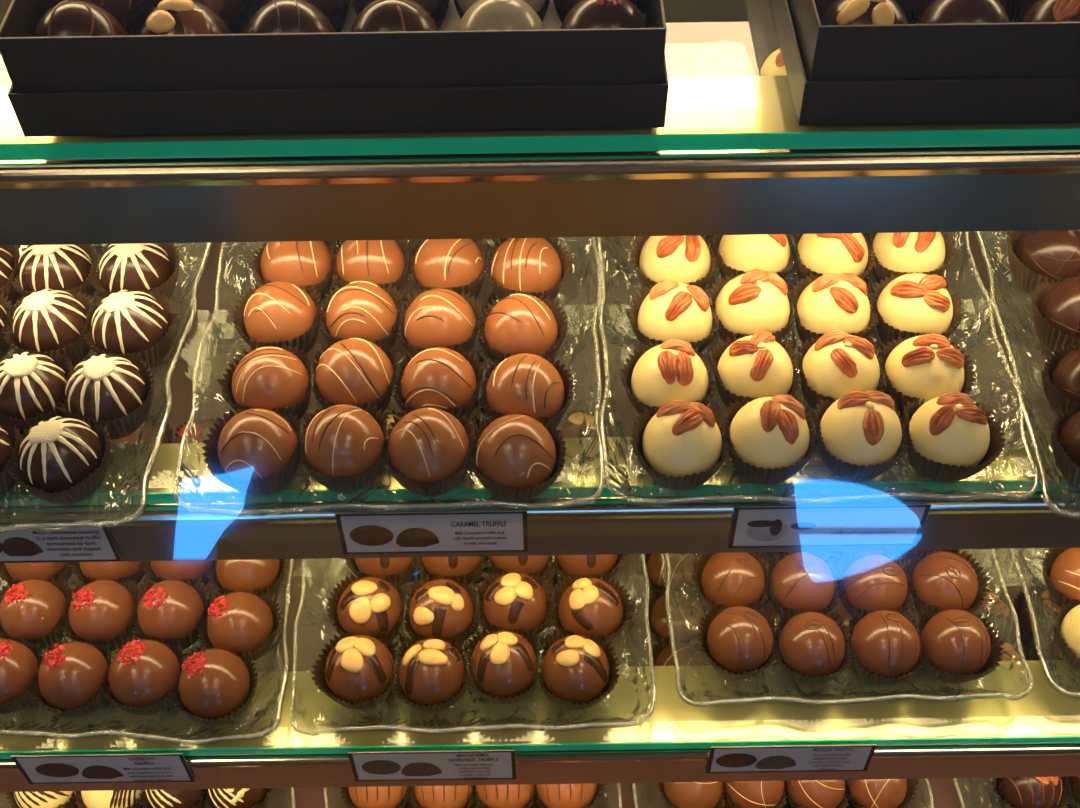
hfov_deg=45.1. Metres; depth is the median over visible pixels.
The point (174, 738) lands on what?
glass tray
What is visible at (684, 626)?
truffle
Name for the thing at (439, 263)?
truffle
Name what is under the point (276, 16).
truffle
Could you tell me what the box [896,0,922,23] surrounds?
paper cup
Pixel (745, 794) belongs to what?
truffle
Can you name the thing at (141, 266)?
truffle
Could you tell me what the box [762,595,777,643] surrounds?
paper cup
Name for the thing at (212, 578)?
paper cup
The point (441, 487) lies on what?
paper cup
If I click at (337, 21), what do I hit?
paper cup
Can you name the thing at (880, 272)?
paper cup
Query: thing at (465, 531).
label card
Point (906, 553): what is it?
paper cup
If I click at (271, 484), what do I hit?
paper cup
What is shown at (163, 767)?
label card
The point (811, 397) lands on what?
paper cup
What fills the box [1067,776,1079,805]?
truffle
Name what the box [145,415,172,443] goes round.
paper cup
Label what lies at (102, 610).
truffle
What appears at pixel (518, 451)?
truffle
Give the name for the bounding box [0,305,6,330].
truffle
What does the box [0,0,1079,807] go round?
display case
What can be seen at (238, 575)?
truffle
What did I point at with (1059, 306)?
truffle
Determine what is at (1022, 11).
paper cup
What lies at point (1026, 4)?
truffle
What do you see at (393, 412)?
paper cup
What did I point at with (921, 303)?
truffle
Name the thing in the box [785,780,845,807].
truffle
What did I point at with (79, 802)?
paper cup
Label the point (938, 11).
truffle
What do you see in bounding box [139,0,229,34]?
truffle
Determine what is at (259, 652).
paper cup
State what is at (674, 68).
truffle
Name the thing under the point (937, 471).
paper cup
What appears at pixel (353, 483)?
paper cup
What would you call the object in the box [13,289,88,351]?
truffle
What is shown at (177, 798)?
truffle
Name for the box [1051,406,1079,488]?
paper cup
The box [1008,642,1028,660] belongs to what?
paper cup
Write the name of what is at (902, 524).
label card
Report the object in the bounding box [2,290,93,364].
paper cup
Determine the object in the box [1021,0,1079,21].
truffle
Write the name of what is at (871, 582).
truffle
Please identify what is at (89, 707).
paper cup
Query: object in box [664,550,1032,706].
glass tray
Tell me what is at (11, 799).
paper cup
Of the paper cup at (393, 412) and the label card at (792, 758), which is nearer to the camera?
the label card at (792, 758)
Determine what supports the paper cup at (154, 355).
on the glass tray at (142, 482)
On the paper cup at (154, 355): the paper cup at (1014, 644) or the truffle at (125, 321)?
the truffle at (125, 321)
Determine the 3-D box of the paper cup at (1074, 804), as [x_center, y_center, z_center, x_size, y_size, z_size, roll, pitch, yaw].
[0.345,0.238,0.802,0.046,0.023,0.043,-1,49,0]
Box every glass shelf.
[0,128,1079,160]
[0,479,1079,505]
[0,736,1079,758]
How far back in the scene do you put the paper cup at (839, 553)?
0.74 m
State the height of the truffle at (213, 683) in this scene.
0.037 m
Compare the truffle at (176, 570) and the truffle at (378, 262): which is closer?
the truffle at (378, 262)
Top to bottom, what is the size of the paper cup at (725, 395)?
0.023 m
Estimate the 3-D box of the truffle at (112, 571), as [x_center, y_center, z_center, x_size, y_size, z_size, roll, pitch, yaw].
[-0.246,0.086,0.747,0.037,0.036,0.037,-1,49,0]
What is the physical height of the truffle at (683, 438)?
0.038 m
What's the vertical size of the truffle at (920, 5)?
0.039 m
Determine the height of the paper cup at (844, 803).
0.022 m
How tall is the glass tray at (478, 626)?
0.018 m
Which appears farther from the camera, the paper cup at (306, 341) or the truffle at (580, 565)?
the truffle at (580, 565)
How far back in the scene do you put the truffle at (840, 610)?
0.86 m
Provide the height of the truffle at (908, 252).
0.038 m
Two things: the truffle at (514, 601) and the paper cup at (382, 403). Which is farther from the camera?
the truffle at (514, 601)
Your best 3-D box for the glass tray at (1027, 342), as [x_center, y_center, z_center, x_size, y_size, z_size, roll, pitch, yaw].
[0.336,-0.050,0.671,0.212,0.018,0.285,1,49,2]
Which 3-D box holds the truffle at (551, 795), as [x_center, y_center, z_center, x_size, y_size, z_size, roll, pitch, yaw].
[0.016,0.233,0.801,0.038,0.037,0.038,-1,49,0]
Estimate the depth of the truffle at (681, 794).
0.79 m
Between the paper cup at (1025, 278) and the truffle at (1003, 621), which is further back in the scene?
the truffle at (1003, 621)
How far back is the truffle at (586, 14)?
0.54 m
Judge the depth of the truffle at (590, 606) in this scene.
0.71 m
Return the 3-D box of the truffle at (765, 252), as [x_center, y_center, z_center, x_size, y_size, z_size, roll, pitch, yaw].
[0.113,-0.082,0.681,0.037,0.038,0.037,-18,51,-15]
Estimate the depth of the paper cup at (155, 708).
0.69 m
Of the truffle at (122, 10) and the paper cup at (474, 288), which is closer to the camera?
the truffle at (122, 10)
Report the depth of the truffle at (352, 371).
0.61 m
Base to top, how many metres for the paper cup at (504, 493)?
0.023 m
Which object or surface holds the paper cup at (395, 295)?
on the glass tray at (217, 509)
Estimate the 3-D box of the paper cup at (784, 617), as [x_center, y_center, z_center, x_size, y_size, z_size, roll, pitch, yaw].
[0.147,0.136,0.708,0.040,0.023,0.043,-1,49,0]
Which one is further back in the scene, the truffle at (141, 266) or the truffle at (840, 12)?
the truffle at (141, 266)
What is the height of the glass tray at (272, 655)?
0.018 m
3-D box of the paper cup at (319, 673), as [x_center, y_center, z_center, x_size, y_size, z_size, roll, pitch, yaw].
[-0.100,0.148,0.701,0.045,0.023,0.044,-1,49,0]
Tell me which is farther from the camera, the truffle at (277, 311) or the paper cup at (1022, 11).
the truffle at (277, 311)
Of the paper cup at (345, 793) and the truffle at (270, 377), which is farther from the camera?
the paper cup at (345, 793)
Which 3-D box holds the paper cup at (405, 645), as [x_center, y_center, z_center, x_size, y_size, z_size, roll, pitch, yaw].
[-0.058,0.148,0.700,0.039,0.023,0.043,-1,49,0]
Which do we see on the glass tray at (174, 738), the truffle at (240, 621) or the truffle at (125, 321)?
the truffle at (240, 621)
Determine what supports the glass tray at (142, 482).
on the glass shelf at (983, 485)
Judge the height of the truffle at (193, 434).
0.037 m
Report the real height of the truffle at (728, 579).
0.035 m
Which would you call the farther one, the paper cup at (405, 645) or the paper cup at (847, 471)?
the paper cup at (405, 645)
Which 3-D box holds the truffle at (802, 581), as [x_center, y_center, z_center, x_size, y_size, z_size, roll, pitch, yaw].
[0.147,0.100,0.730,0.037,0.036,0.037,-18,51,-15]
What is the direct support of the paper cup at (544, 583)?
on the glass tray at (613, 721)
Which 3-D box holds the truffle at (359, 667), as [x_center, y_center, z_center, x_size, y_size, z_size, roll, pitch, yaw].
[-0.097,0.141,0.697,0.038,0.037,0.037,-1,49,0]
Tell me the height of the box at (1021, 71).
0.048 m
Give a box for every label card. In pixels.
[0,520,121,562]
[11,753,194,783]
[335,511,527,553]
[348,750,515,780]
[706,744,876,772]
[728,504,930,547]
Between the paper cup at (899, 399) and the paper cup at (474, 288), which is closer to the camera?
the paper cup at (899, 399)
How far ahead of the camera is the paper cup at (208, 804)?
0.80 m
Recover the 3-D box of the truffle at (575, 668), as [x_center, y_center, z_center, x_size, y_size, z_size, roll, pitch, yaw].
[0.019,0.141,0.696,0.037,0.036,0.037,-1,49,0]
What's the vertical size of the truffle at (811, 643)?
0.035 m
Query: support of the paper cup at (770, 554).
on the glass tray at (833, 699)
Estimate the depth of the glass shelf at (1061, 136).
0.56 m
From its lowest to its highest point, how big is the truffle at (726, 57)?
0.038 m
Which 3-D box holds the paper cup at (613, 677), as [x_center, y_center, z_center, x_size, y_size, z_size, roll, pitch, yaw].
[0.021,0.147,0.700,0.043,0.023,0.046,-1,49,0]
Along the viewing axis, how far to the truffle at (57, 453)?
0.58 m
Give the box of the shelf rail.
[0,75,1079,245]
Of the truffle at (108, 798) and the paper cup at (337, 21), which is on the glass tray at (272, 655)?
the truffle at (108, 798)
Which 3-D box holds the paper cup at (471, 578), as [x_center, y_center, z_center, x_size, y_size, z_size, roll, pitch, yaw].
[-0.050,0.089,0.751,0.039,0.023,0.040,-1,49,0]
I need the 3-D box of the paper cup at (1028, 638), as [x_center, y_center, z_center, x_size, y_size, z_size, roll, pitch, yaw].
[0.343,0.146,0.883,0.044,0.023,0.043,-1,49,0]
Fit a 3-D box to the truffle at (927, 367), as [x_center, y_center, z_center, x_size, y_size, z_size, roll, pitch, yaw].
[0.185,-0.017,0.623,0.038,0.039,0.038,-4,49,-3]
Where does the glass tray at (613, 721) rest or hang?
on the glass shelf at (1021, 739)
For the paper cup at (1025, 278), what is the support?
on the glass tray at (1027, 342)
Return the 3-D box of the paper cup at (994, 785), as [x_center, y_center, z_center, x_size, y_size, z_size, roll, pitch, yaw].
[0.299,0.240,0.801,0.047,0.023,0.045,-1,49,0]
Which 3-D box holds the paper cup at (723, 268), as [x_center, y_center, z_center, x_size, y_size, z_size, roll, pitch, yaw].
[0.112,-0.075,0.687,0.043,0.023,0.042,-1,49,0]
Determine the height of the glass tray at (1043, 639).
0.018 m
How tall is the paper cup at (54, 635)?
0.023 m
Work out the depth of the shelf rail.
0.57 m
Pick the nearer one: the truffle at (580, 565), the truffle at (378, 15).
the truffle at (378, 15)
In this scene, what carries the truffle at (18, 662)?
on the glass tray at (174, 738)
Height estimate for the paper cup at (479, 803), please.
0.023 m
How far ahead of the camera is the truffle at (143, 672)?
0.68 m
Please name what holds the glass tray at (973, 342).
on the glass shelf at (983, 485)
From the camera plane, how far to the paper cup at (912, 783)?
0.80 m
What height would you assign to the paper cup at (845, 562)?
0.023 m
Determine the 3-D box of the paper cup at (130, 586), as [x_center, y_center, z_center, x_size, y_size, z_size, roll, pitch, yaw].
[-0.243,0.120,0.727,0.039,0.022,0.042,-1,49,0]
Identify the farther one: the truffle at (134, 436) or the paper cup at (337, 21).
the truffle at (134, 436)
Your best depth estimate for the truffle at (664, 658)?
0.84 m
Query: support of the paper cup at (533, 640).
on the glass tray at (613, 721)
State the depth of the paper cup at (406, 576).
0.74 m
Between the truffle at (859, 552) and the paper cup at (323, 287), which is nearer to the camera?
the paper cup at (323, 287)
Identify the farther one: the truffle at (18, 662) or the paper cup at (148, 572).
the paper cup at (148, 572)
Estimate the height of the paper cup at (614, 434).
0.023 m
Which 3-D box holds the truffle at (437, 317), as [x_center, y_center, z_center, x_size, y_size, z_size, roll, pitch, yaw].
[-0.050,-0.041,0.650,0.037,0.035,0.037,-1,49,0]
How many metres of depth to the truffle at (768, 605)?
0.87 m
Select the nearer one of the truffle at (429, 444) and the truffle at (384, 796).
the truffle at (429, 444)
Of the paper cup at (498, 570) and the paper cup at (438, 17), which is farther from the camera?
the paper cup at (498, 570)
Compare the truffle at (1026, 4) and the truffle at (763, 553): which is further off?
the truffle at (763, 553)
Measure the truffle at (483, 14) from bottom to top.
0.038 m
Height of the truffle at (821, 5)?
0.040 m
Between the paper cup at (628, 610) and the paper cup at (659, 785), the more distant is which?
the paper cup at (659, 785)
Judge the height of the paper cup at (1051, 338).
0.023 m
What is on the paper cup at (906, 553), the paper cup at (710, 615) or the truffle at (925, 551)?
the truffle at (925, 551)
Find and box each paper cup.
[0,245,19,306]
[0,293,12,359]
[0,350,72,434]
[0,422,19,497]
[0,562,72,584]
[0,576,70,649]
[0,637,42,713]
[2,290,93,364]
[4,791,78,807]
[8,414,110,504]
[11,244,96,298]
[29,638,110,716]
[53,0,150,34]
[57,352,153,439]
[60,579,138,650]
[69,561,145,584]
[74,790,144,807]
[83,291,179,367]
[90,243,179,300]
[104,636,184,714]
[131,579,209,649]
[140,791,206,807]
[142,560,215,586]
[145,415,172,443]
[152,0,249,33]
[171,645,257,725]
[172,415,222,442]
[197,591,282,661]
[202,409,299,495]
[204,788,272,807]
[206,559,287,596]
[216,343,310,420]
[230,282,320,353]
[250,241,333,300]
[252,0,349,31]
[298,404,386,492]
[311,634,396,709]
[313,342,398,413]
[319,284,403,348]
[326,574,405,639]
[332,240,409,293]
[339,786,408,807]
[344,557,416,584]
[352,0,448,28]
[382,409,404,415]
[383,409,473,496]
[393,347,483,419]
[393,636,467,712]
[396,287,481,354]
[404,575,477,644]
[408,239,487,299]
[410,786,472,807]
[418,556,484,583]
[454,0,549,20]
[467,628,539,704]
[469,415,483,423]
[470,416,566,501]
[475,789,534,807]
[477,571,552,636]
[478,293,567,363]
[479,353,573,425]
[486,237,573,300]
[487,555,551,576]
[492,237,557,244]
[537,783,603,807]
[539,629,619,709]
[553,576,634,643]
[554,0,647,22]
[554,554,626,580]
[557,408,618,436]
[619,341,716,413]
[628,282,718,353]
[630,406,729,489]
[631,235,718,289]
[639,553,697,593]
[643,590,703,643]
[645,641,708,665]
[656,782,724,807]
[676,56,689,76]
[688,46,756,76]
[691,552,767,610]
[697,605,775,679]
[710,272,794,341]
[710,335,799,407]
[712,234,793,279]
[724,398,818,484]
[727,791,786,807]
[758,50,773,75]
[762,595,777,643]
[766,551,820,557]
[769,551,841,614]
[778,610,852,684]
[787,790,849,807]
[793,273,878,343]
[794,233,874,281]
[798,336,884,409]
[814,398,909,481]
[834,550,894,559]
[839,553,914,614]
[847,779,918,807]
[848,610,925,684]
[869,232,957,283]
[872,273,963,346]
[882,336,975,416]
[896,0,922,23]
[899,549,959,558]
[904,397,1005,482]
[907,550,990,613]
[919,608,1003,682]
[987,588,1019,642]
[990,778,1069,807]
[1001,0,1027,22]
[1007,231,1079,294]
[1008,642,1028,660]
[1013,585,1055,646]
[1014,15,1023,22]
[1028,641,1050,660]
[1032,279,1079,351]
[1041,341,1079,416]
[1043,548,1078,607]
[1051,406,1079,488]
[1054,601,1079,671]
[1063,777,1079,807]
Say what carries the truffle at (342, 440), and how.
on the paper cup at (353, 483)
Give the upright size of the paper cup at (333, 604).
0.023 m
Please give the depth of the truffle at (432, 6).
0.57 m
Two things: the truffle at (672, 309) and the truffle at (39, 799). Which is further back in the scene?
the truffle at (39, 799)
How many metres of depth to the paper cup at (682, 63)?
0.79 m
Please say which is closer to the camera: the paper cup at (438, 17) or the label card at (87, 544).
the paper cup at (438, 17)
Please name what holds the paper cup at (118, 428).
on the glass tray at (142, 482)
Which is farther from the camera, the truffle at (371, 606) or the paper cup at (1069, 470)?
the truffle at (371, 606)
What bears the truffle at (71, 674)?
on the glass tray at (174, 738)
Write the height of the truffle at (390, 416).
0.036 m
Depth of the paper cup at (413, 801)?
0.80 m
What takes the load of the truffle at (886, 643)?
on the paper cup at (867, 675)
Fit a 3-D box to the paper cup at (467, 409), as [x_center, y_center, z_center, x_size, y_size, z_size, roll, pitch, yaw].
[-0.048,-0.006,0.629,0.043,0.023,0.040,-1,49,0]
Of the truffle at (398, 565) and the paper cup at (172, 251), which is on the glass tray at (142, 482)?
the paper cup at (172, 251)
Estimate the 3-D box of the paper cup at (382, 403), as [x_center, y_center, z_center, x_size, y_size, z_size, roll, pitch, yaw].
[-0.089,-0.009,0.632,0.042,0.023,0.041,-1,49,0]
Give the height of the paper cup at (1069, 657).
0.023 m
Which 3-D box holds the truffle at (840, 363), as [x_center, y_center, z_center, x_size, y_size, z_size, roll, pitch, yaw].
[0.145,-0.017,0.625,0.038,0.038,0.038,-1,49,0]
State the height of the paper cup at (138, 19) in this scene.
0.018 m
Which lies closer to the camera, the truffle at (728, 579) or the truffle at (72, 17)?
the truffle at (72, 17)
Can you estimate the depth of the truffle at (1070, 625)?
0.70 m
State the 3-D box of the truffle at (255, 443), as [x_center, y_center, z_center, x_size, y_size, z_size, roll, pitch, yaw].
[-0.130,0.019,0.599,0.037,0.035,0.037,-1,49,0]
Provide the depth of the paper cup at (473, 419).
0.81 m
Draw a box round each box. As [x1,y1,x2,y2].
[0,0,668,136]
[770,0,1079,125]
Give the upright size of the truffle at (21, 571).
0.036 m
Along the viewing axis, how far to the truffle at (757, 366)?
0.61 m
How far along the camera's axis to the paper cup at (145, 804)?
0.80 m
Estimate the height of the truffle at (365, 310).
0.035 m
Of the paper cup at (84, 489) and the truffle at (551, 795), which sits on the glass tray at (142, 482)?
the paper cup at (84, 489)
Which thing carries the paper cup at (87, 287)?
on the glass tray at (142, 482)
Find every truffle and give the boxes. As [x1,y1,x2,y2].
[0,246,17,289]
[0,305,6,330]
[0,352,67,419]
[0,426,15,471]
[0,579,68,644]
[0,639,38,704]
[4,562,66,581]
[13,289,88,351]
[14,791,75,807]
[18,244,90,292]
[19,416,103,493]
[33,0,125,36]
[37,641,108,710]
[54,0,145,33]
[65,354,147,429]
[68,580,136,646]
[78,561,143,584]
[81,790,143,807]
[91,290,169,357]
[99,243,172,291]
[108,639,180,707]
[110,421,168,443]
[136,580,204,644]
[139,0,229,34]
[145,789,206,807]
[149,560,214,583]
[155,0,245,25]
[175,420,219,442]
[178,648,250,720]
[206,591,273,657]
[207,788,267,807]
[215,559,280,595]
[217,408,298,480]
[232,346,309,414]
[244,281,316,342]
[246,0,334,33]
[256,0,345,17]
[260,241,332,290]
[303,404,384,477]
[315,338,393,409]
[325,281,397,340]
[325,634,394,704]
[336,240,405,285]
[337,576,403,638]
[348,786,406,807]
[351,0,438,31]
[353,557,416,581]
[356,0,444,15]
[385,414,398,439]
[388,407,469,485]
[398,638,465,706]
[401,347,476,412]
[403,288,475,348]
[408,578,473,642]
[413,239,483,288]
[413,785,472,807]
[421,556,481,581]
[457,0,544,30]
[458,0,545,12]
[470,630,537,698]
[475,414,555,489]
[475,784,535,807]
[482,572,547,635]
[484,294,557,354]
[486,353,564,420]
[490,238,561,292]
[490,555,550,576]
[536,783,596,807]
[541,634,609,703]
[556,412,610,437]
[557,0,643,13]
[557,554,618,578]
[558,577,622,640]
[560,0,648,28]
[631,339,708,410]
[638,280,711,342]
[639,235,710,282]
[642,400,721,477]
[646,553,697,591]
[650,590,704,643]
[654,642,708,665]
[662,782,723,807]
[665,48,685,76]
[694,39,753,76]
[700,552,765,609]
[706,606,773,673]
[714,269,789,336]
[718,330,792,402]
[719,234,789,272]
[724,781,784,807]
[730,395,809,468]
[760,47,786,75]
[760,552,769,587]
[764,599,778,638]
[768,552,835,613]
[772,649,779,663]
[778,611,845,677]
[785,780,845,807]
[797,233,867,274]
[797,273,870,334]
[802,330,879,402]
[814,0,834,14]
[820,0,907,24]
[820,390,901,466]
[821,551,841,590]
[828,591,850,640]
[843,554,907,614]
[846,779,907,807]
[849,610,920,678]
[850,550,887,557]
[871,232,944,272]
[876,273,952,337]
[883,333,964,404]
[901,0,933,20]
[909,392,989,466]
[909,551,978,612]
[918,0,1009,23]
[918,550,944,556]
[920,609,990,675]
[973,592,1012,641]
[998,777,1062,807]
[999,0,1036,19]
[1000,643,1025,660]
[1014,230,1079,282]
[1017,590,1059,642]
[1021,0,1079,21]
[1033,642,1063,660]
[1038,277,1079,338]
[1049,548,1079,605]
[1051,348,1079,410]
[1058,411,1079,466]
[1060,605,1079,657]
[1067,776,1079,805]
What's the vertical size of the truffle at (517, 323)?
0.035 m
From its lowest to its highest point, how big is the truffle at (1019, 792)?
0.038 m
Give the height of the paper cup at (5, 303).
0.023 m
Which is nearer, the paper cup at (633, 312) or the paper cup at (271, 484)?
the paper cup at (271, 484)
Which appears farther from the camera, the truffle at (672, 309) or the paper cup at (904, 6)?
the truffle at (672, 309)
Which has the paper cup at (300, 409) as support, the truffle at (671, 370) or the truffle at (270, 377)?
the truffle at (270, 377)
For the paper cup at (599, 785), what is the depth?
0.80 m
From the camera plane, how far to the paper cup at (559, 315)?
0.65 m
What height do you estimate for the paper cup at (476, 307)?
0.023 m
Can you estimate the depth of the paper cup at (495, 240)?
0.69 m
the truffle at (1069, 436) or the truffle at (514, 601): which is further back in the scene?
the truffle at (514, 601)
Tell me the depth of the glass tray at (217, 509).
0.61 m
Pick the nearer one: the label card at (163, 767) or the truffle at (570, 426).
the label card at (163, 767)
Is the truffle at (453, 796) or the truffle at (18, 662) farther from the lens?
the truffle at (453, 796)
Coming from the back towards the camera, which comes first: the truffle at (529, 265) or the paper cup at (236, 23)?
the truffle at (529, 265)
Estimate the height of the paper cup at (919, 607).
0.023 m
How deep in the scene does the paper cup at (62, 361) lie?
0.62 m
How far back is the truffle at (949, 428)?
0.59 m
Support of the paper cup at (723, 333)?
on the glass tray at (973, 342)
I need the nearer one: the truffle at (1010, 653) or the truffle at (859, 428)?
the truffle at (859, 428)
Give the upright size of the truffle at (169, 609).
0.036 m
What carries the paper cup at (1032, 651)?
on the glass tray at (965, 797)
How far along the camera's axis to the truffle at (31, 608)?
0.71 m
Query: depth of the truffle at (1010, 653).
0.84 m
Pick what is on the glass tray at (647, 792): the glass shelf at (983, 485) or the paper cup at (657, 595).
the paper cup at (657, 595)
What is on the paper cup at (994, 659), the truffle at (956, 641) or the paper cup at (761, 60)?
the truffle at (956, 641)
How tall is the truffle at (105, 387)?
0.036 m
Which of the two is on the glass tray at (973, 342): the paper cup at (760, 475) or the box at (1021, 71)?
the paper cup at (760, 475)
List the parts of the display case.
panel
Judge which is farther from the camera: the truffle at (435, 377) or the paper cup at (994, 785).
the paper cup at (994, 785)
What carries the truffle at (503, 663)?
on the paper cup at (533, 640)
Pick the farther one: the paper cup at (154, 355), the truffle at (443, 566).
the truffle at (443, 566)
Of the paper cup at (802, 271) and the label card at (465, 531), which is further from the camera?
the paper cup at (802, 271)
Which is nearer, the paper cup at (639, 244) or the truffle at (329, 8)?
the truffle at (329, 8)
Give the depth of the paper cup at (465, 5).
0.57 m
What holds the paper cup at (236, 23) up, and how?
in the box at (551, 77)
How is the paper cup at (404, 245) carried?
on the glass tray at (217, 509)
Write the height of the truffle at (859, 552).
0.036 m
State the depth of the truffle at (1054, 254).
0.67 m
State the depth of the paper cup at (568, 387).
0.62 m
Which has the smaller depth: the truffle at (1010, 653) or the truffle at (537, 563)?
the truffle at (537, 563)
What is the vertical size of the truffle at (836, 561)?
0.036 m
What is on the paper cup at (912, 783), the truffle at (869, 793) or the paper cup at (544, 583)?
the truffle at (869, 793)
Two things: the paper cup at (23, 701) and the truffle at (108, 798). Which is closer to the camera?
the paper cup at (23, 701)
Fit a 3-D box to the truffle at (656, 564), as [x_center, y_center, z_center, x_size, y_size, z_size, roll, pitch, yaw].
[0.093,0.114,0.904,0.037,0.035,0.037,-1,49,0]
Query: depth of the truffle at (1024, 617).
0.87 m
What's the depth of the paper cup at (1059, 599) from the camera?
0.73 m
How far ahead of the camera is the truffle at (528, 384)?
0.61 m
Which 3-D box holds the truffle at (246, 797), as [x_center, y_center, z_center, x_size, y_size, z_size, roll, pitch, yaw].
[-0.187,0.235,0.803,0.037,0.035,0.037,-1,49,0]
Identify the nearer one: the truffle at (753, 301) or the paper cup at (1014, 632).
the truffle at (753, 301)
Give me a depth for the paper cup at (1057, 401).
0.62 m
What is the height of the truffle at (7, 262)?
0.036 m
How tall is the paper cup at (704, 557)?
0.023 m
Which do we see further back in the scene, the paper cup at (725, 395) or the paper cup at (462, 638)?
the paper cup at (462, 638)
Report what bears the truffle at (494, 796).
on the paper cup at (479, 803)
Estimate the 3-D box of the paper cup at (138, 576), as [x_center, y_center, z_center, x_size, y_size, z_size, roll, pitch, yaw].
[-0.247,0.091,0.752,0.042,0.023,0.039,-1,49,0]
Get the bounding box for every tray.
[0,0,665,92]
[0,242,212,533]
[0,559,294,744]
[42,644,295,807]
[173,237,604,516]
[289,554,656,735]
[323,626,622,807]
[596,231,1038,504]
[619,575,933,807]
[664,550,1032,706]
[952,778,993,807]
[974,231,1079,518]
[1009,548,1079,697]
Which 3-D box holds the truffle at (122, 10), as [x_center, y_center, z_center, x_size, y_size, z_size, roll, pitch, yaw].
[-0.197,-0.182,0.580,0.040,0.038,0.040,-1,49,0]
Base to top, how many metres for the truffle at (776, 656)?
0.036 m
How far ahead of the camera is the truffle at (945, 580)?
0.72 m
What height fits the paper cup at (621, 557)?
0.023 m
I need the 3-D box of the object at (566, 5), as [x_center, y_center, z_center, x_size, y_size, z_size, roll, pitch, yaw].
[0.027,-0.186,0.580,0.040,0.039,0.040,-1,49,0]
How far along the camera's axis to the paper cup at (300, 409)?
0.63 m
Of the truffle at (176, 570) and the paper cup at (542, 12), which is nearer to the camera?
the paper cup at (542, 12)
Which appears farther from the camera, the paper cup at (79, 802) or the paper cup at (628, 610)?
the paper cup at (79, 802)
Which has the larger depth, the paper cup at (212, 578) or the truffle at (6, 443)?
the paper cup at (212, 578)
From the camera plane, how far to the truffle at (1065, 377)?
0.61 m
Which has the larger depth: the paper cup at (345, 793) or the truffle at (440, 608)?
the paper cup at (345, 793)
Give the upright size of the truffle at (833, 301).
0.037 m
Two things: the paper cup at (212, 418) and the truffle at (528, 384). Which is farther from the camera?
the paper cup at (212, 418)
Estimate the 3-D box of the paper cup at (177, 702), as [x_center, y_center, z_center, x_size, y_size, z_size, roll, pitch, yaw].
[-0.172,0.154,0.696,0.044,0.023,0.046,-1,49,0]
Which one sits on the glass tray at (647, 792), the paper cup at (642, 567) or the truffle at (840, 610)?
the paper cup at (642, 567)
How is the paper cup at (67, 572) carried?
on the glass tray at (174, 738)
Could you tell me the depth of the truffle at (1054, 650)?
0.84 m
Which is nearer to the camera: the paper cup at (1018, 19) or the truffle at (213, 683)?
the paper cup at (1018, 19)
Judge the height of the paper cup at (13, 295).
0.023 m
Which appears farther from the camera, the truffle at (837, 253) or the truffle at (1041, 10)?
the truffle at (837, 253)
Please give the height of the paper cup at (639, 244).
0.023 m
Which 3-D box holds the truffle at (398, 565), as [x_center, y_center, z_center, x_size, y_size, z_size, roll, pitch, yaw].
[-0.089,0.084,0.747,0.037,0.036,0.037,-1,49,0]
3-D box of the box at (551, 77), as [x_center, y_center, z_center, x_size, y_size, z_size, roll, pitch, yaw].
[-0.085,-0.195,0.596,0.276,0.048,0.166,-1,49,0]
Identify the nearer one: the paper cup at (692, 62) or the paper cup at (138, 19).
the paper cup at (138, 19)
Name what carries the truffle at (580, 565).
on the paper cup at (621, 557)
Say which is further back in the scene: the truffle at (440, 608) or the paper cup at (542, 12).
the truffle at (440, 608)
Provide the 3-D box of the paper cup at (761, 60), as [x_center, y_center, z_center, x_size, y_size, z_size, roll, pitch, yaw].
[0.151,-0.196,0.791,0.041,0.023,0.043,-1,49,0]
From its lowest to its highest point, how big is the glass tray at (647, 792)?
0.018 m
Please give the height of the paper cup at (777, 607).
0.023 m
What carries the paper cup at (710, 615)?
on the glass tray at (833, 699)
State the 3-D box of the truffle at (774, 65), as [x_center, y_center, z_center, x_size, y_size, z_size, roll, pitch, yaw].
[0.151,-0.200,0.784,0.037,0.038,0.037,-4,49,-3]
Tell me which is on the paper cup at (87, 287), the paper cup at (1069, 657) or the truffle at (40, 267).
the truffle at (40, 267)
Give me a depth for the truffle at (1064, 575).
0.72 m
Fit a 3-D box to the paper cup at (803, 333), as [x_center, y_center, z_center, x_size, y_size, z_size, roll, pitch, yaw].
[0.148,-0.044,0.659,0.041,0.023,0.044,-1,49,0]
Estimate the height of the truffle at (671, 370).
0.038 m
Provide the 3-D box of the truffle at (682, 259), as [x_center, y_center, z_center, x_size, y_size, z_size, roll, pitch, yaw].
[0.071,-0.076,0.677,0.037,0.038,0.037,-11,50,-9]
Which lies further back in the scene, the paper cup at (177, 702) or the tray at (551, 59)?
the paper cup at (177, 702)
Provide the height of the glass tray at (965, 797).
0.018 m
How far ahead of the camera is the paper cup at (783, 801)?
0.79 m
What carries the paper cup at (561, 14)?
in the box at (551, 77)
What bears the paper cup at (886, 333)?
on the glass tray at (973, 342)
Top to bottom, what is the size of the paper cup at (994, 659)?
0.023 m
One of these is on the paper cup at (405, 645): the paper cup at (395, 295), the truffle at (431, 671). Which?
the truffle at (431, 671)

